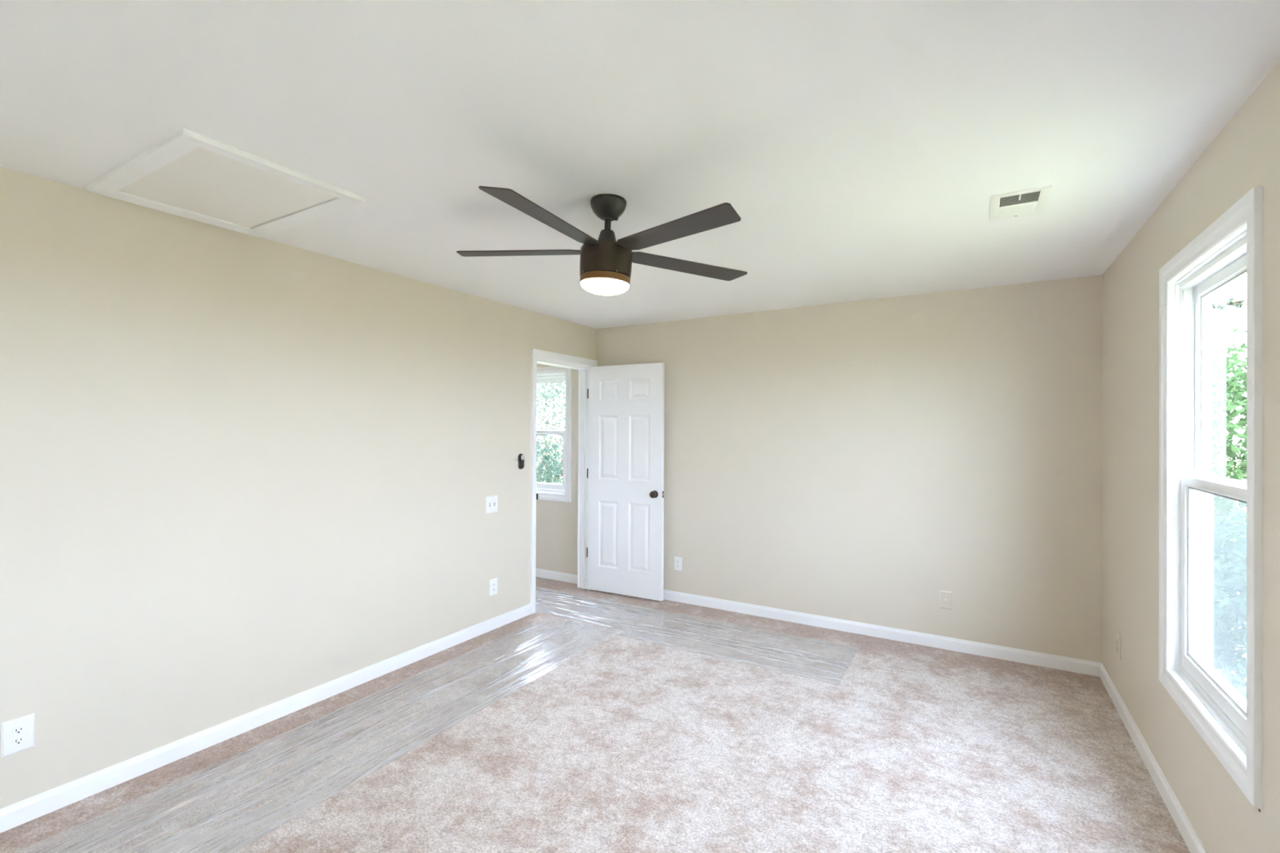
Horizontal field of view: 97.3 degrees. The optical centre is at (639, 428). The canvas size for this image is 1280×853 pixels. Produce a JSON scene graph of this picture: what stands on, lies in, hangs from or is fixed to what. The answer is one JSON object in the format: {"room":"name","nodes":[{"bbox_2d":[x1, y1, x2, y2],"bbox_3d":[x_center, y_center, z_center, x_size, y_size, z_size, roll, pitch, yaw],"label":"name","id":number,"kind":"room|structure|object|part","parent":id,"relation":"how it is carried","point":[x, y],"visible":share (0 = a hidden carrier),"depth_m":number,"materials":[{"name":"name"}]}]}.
{"room":"empty bedroom","nodes":[
{"label":"empty bedroom","id":0,"kind":"room"},
{"bbox_2d":[0,166,596,808],"bbox_3d":[-1.993,0.270,2.776,0.115,2.450,6.000,0,0,31],"label":"wall","id":1,"kind":"structure","parent":0,"point":[241,473],"depth_m":2.67,"materials":[{"name":"beige paint"}]},
{"bbox_2d":[0,712,35,757],"bbox_3d":[-2.321,1.147,2.103,0.009,0.128,0.086,0,0,31],"label":"wall outlet","id":2,"kind":"object","parent":1,"relation":"attached to","point":[17,735],"visible":1,"depth_m":2.10,"materials":[{"name":"white plastic"}]},
{"bbox_2d":[11,735,25,746],"bbox_3d":[-2.319,1.166,2.102,0.002,0.028,0.034,0,0,31],"label":"receptacle","id":3,"kind":"object","parent":2,"relation":"attached to","point":[16,740],"depth_m":2.10,"materials":[{"name":"white plastic"}]},
{"bbox_2d":[11,725,25,735],"bbox_3d":[-2.319,1.127,2.102,0.002,0.028,0.034,0,0,31],"label":"receptacle","id":4,"kind":"object","parent":2,"relation":"attached to","point":[15,730],"depth_m":2.10,"materials":[{"name":"white plastic"}]},
{"bbox_2d":[0,603,531,833],"bbox_3d":[-2.174,1.441,2.349,0.013,0.083,5.091,0,0,31],"label":"baseboard","id":5,"kind":"structure","parent":1,"relation":"attached to","point":[15,815],"depth_m":2.65,"materials":[{"name":"white paint"}]},
{"bbox_2d":[485,495,497,513],"bbox_3d":[-1.091,0.565,4.170,0.019,0.124,0.118,0,0,31],"label":"light switch","id":6,"kind":"object","parent":1,"relation":"attached to","point":[491,502],"visible":1,"depth_m":4.17,"materials":[{"name":"white plastic"}]},
{"bbox_2d":[489,577,497,595],"bbox_3d":[-1.087,1.181,4.189,0.009,0.122,0.078,0,0,31],"label":"wall outlet","id":7,"kind":"object","parent":1,"relation":"attached to","point":[493,583],"visible":1,"depth_m":4.18,"materials":[{"name":"white plastic"}]},
{"bbox_2d":[518,453,524,469],"bbox_3d":[-0.932,0.262,4.432,0.026,0.122,0.050,0,0,31],"label":"remote control","id":8,"kind":"object","parent":1,"relation":"attached to","point":[521,457],"visible":1,"depth_m":4.42,"materials":[{"name":"black plastic"}]},
{"bbox_2d":[530,348,597,613],"bbox_3d":[-0.697,0.429,4.964,0.147,2.138,0.911,0,0,31],"label":"door frame","id":9,"kind":"structure","parent":1,"relation":"attached to","point":[540,357],"depth_m":5.25,"materials":[{"name":"white paint"}]},
{"bbox_3d":[-0.860,0.465,4.564,0.016,2.062,0.054,0,0,31],"label":"casing","id":10,"kind":"part","parent":9,"relation":"part of","materials":[{"name":"white paint"}]},
{"bbox_3d":[-0.637,-0.598,4.936,0.016,0.084,0.909,0,0,31],"label":"head casing","id":11,"kind":"part","parent":9,"relation":"part of","materials":[{"name":"white paint"}]},
{"bbox_3d":[-0.554,0.469,5.337,0.014,2.062,0.097,0,0,31],"label":"casing","id":12,"kind":"part","parent":9,"relation":"part of","materials":[{"name":"white paint"}]},
{"bbox_2d":[0,577,1190,852],"bbox_3d":[-1.446,1.546,2.454,6.561,0.120,6.215,0,0,31],"label":"floor","id":13,"kind":"structure","parent":0,"point":[628,742],"depth_m":2.53,"materials":[{"name":"beige carpet"}]},
{"bbox_2d":[58,617,582,852],"bbox_3d":[-1.446,1.477,2.569,0.665,0.015,4.020,0,0,30],"label":"plastic film","id":14,"kind":"object","parent":13,"relation":"on","point":[552,618],"visible":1,"depth_m":2.66,"materials":[{"name":"clear plastic"}]},
{"bbox_2d":[537,586,655,626],"bbox_3d":[-0.880,1.489,4.923,2.100,0.012,0.574,0,0,31],"label":"plastic film","id":15,"kind":"object","parent":13,"relation":"on","point":[537,587],"visible":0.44,"depth_m":4.68,"materials":[{"name":"clear plastic"}]},
{"bbox_2d":[621,616,848,672],"bbox_3d":[0.667,1.492,3.961,1.548,0.012,0.665,0,0,31],"label":"plastic film","id":16,"kind":"object","parent":13,"relation":"on","point":[651,616],"visible":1,"depth_m":3.92,"materials":[{"name":"clear plastic"}]},
{"bbox_2d":[0,0,1279,328],"bbox_3d":[-1.435,-1.024,2.463,6.561,0.140,6.215,0,0,31],"label":"ceiling","id":17,"kind":"structure","parent":0,"point":[861,149],"depth_m":1.72,"materials":[{"name":"paint"}]},
{"bbox_2d":[86,128,365,237],"bbox_3d":[-1.662,-0.946,2.280,0.853,0.020,0.626,0,0,31],"label":"attic hatch","id":18,"kind":"object","parent":17,"relation":"attached to","point":[188,174],"visible":1,"depth_m":2.22,"materials":[{"name":"paint"}]},
{"bbox_3d":[-1.803,-0.947,2.041,0.852,0.020,0.070,0,0,31],"label":"hatch trim","id":19,"kind":"part","parent":18,"relation":"part of","materials":[{"name":"white paint"}]},
{"bbox_3d":[-1.999,-0.947,2.479,0.070,0.020,0.625,0,0,31],"label":"hatch trim","id":20,"kind":"part","parent":18,"relation":"part of","materials":[{"name":"white paint"}]},
{"bbox_3d":[-1.662,-0.952,2.279,0.721,0.006,0.481,0,0,31],"label":"hatch panel","id":21,"kind":"part","parent":18,"relation":"part of","materials":[{"name":"paint"}]},
{"bbox_3d":[-1.325,-0.945,2.080,0.070,0.020,0.625,0,0,31],"label":"hatch trim","id":22,"kind":"part","parent":18,"relation":"part of","materials":[{"name":"white paint"}]},
{"bbox_3d":[-1.520,-0.944,2.519,0.852,0.020,0.070,0,0,31],"label":"hatch trim","id":23,"kind":"part","parent":18,"relation":"part of","materials":[{"name":"white paint"}]},
{"bbox_2d":[456,186,747,295],"bbox_3d":[-0.174,-0.756,2.308,1.296,0.387,1.249,0,0,31],"label":"ceiling fan","id":24,"kind":"object","parent":17,"relation":"hanging from","point":[605,263],"visible":1,"depth_m":2.26,"materials":[{"name":"black metal"}]},
{"bbox_3d":[-0.515,-0.755,2.426,0.595,0.022,0.116,3,0,11],"label":"blade","id":25,"kind":"part","parent":24,"relation":"part of","materials":[{"name":"black wood"}]},
{"bbox_3d":[-0.325,-0.748,2.019,0.116,0.022,0.595,3,0,29],"label":"blade","id":26,"kind":"part","parent":24,"relation":"part of","materials":[{"name":"black wood"}]},
{"bbox_3d":[0.121,-0.727,2.074,0.116,0.022,0.595,3,0,-43],"label":"blade","id":27,"kind":"part","parent":24,"relation":"part of","materials":[{"name":"black wood"}]},
{"bbox_3d":[0.206,-0.721,2.516,0.595,0.022,0.116,3,0,-25],"label":"blade","id":28,"kind":"part","parent":24,"relation":"part of","materials":[{"name":"black wood"}]},
{"bbox_2d":[989,185,1052,221],"bbox_3d":[1.588,-0.936,2.365,0.200,0.012,0.310,0,0,31],"label":"ceiling vent","id":29,"kind":"object","parent":17,"relation":"in","point":[1033,201],"visible":1,"depth_m":2.35,"materials":[{"name":"white plastic"}]},
{"bbox_2d":[535,275,1102,662],"bbox_3d":[0.156,0.282,5.058,6.461,2.440,0.115,0,0,31],"label":"wall","id":30,"kind":"structure","parent":0,"point":[862,461],"depth_m":4.01,"materials":[{"name":"beige paint"}]},
{"bbox_2d":[536,365,571,502],"bbox_3d":[-1.026,0.052,5.761,0.960,1.353,0.155,0,0,31],"label":"window","id":31,"kind":"structure","parent":30,"relation":"in","point":[561,492],"depth_m":5.56,"materials":[{"name":"white paint"}]},
{"bbox_3d":[-1.034,0.319,5.747,0.730,0.590,0.029,0,0,31],"label":"sash","id":32,"kind":"part","parent":31,"relation":"part of","materials":[{"name":"white plastic"}]},
{"bbox_3d":[-1.013,-0.226,5.781,0.730,0.569,0.029,0,0,31],"label":"sash","id":33,"kind":"part","parent":31,"relation":"part of","materials":[{"name":"white plastic"}]},
{"bbox_2d":[535,568,577,583],"bbox_3d":[-1.593,1.456,6.011,2.485,0.083,0.013,0,0,31],"label":"baseboard","id":34,"kind":"structure","parent":30,"relation":"attached to","point":[546,574],"depth_m":5.55,"materials":[{"name":"white paint"}]},
{"bbox_2d":[586,362,664,600],"bbox_3d":[-0.139,0.459,5.033,0.782,2.050,0.146,0,0,28],"label":"door","id":35,"kind":"structure","parent":30,"relation":"in","point":[625,468],"depth_m":5.00,"materials":[{"name":"white paint"}]},
{"bbox_3d":[0.116,0.571,4.846,0.064,0.064,0.058,0,0,28],"label":"knob","id":36,"kind":"part","parent":35,"relation":"part of","materials":[{"name":"brown metal"}]},
{"bbox_2d":[674,555,682,571],"bbox_3d":[0.328,1.174,4.878,0.080,0.120,0.009,0,0,31],"label":"wall outlet","id":37,"kind":"object","parent":30,"relation":"attached to","point":[677,560],"visible":1,"depth_m":4.87,"materials":[{"name":"white plastic"}]},
{"bbox_2d":[663,589,1101,676],"bbox_3d":[1.188,1.462,4.366,3.746,0.083,0.013,0,0,31],"label":"baseboard","id":38,"kind":"structure","parent":30,"relation":"attached to","point":[1033,658],"depth_m":3.97,"materials":[{"name":"white paint"}]},
{"bbox_2d":[939,590,952,609],"bbox_3d":[2.082,1.171,3.836,0.078,0.120,0.017,0,0,31],"label":"cable plate","id":39,"kind":"object","parent":30,"relation":"attached to","point":[945,597],"visible":1,"depth_m":3.84,"materials":[{"name":"beige paint"}]},
{"bbox_2d":[1102,59,1279,852],"bbox_3d":[1.330,0.272,0.810,0.115,2.440,6.000,0,0,31],"label":"wall","id":40,"kind":"structure","parent":0,"point":[1245,155],"depth_m":2.26,"materials":[{"name":"beige paint"}]},
{"bbox_2d":[1115,632,1120,660],"bbox_3d":[2.565,1.169,3.023,0.009,0.122,0.080,0,0,31],"label":"wall outlet","id":41,"kind":"object","parent":40,"relation":"attached to","point":[1117,637],"visible":1,"depth_m":3.01,"materials":[{"name":"beige paint"}]},
{"bbox_2d":[1099,662,1207,852],"bbox_3d":[1.270,1.450,0.839,0.013,0.083,6.000,0,0,31],"label":"baseboard","id":42,"kind":"structure","parent":40,"relation":"attached to","point":[1192,840],"depth_m":2.37,"materials":[{"name":"white paint"}]},
{"bbox_2d":[1159,185,1262,808],"bbox_3d":[1.968,0.188,1.886,0.155,1.708,0.960,0,0,31],"label":"window","id":43,"kind":"structure","parent":40,"relation":"in","point":[1230,248],"depth_m":2.14,"materials":[{"name":"white paint"}]},
{"bbox_3d":[1.980,0.188,1.879,0.090,1.552,0.804,0,0,31],"label":"frame","id":44,"kind":"part","parent":43,"relation":"part of","materials":[{"name":"white plastic"}]},
{"bbox_3d":[1.955,0.556,1.891,0.029,0.744,0.730,0,0,31],"label":"sash","id":45,"kind":"part","parent":43,"relation":"part of","materials":[{"name":"white plastic"}]},
{"bbox_3d":[1.990,-0.167,1.875,0.029,0.770,0.730,0,0,31],"label":"sash","id":46,"kind":"part","parent":43,"relation":"part of","materials":[{"name":"clear glass"}]},
{"bbox_3d":[2.012,0.557,1.858,0.009,0.738,0.716,0,0,31],"label":"screen frame","id":47,"kind":"part","parent":43,"relation":"part of","materials":[{"name":"white plastic"}]},
{"label":"outside","id":48,"kind":"structure","parent":0,"visible":0},
{"bbox_2d":[536,449,1246,687],"bbox_3d":[26.963,4.640,12.343,200.000,0.200,200.000,0,0,31],"label":"ground","id":49,"kind":"structure","parent":48,"point":[1214,474],"depth_m":35.81,"materials":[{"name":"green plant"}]},
{"bbox_2d":[536,435,562,484],"bbox_3d":[-2.089,2.139,12.128,2.207,4.556,2.182,0,0,-27],"label":"tree","id":50,"kind":"object","parent":49,"relation":"on","point":[548,457],"visible":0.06,"depth_m":11.93,"materials":[{"name":"green plant"}]},
{"bbox_2d":[536,382,564,483],"bbox_3d":[-2.804,0.591,18.504,6.410,7.690,6.150,0,0,18],"label":"tree","id":51,"kind":"object","parent":49,"relation":"on","point":[550,393],"visible":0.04,"depth_m":17.08,"materials":[{"name":"green plant"}]},
{"bbox_2d":[1211,327,1246,684],"bbox_3d":[10.119,1.384,9.615,5.160,6.152,5.272,0,0,27],"label":"tree","id":52,"kind":"object","parent":49,"relation":"on","point":[1223,506],"visible":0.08,"depth_m":8.81,"materials":[{"name":"green plant"}]},
{"bbox_2d":[1212,297,1246,311],"bbox_3d":[13.970,-1.526,7.399,8.091,11.988,5.203,0,0,-1],"label":"tree","id":53,"kind":"object","parent":49,"relation":"on","point":[1238,304],"visible":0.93,"depth_m":9.63,"materials":[{"name":"green plant"}]},
{"bbox_2d":[1213,507,1246,699],"bbox_3d":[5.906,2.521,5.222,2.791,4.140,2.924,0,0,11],"label":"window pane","id":54,"kind":"object","parent":49,"relation":"on","point":[1231,609],"visible":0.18,"depth_m":5.17,"materials":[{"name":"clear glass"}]}
]}

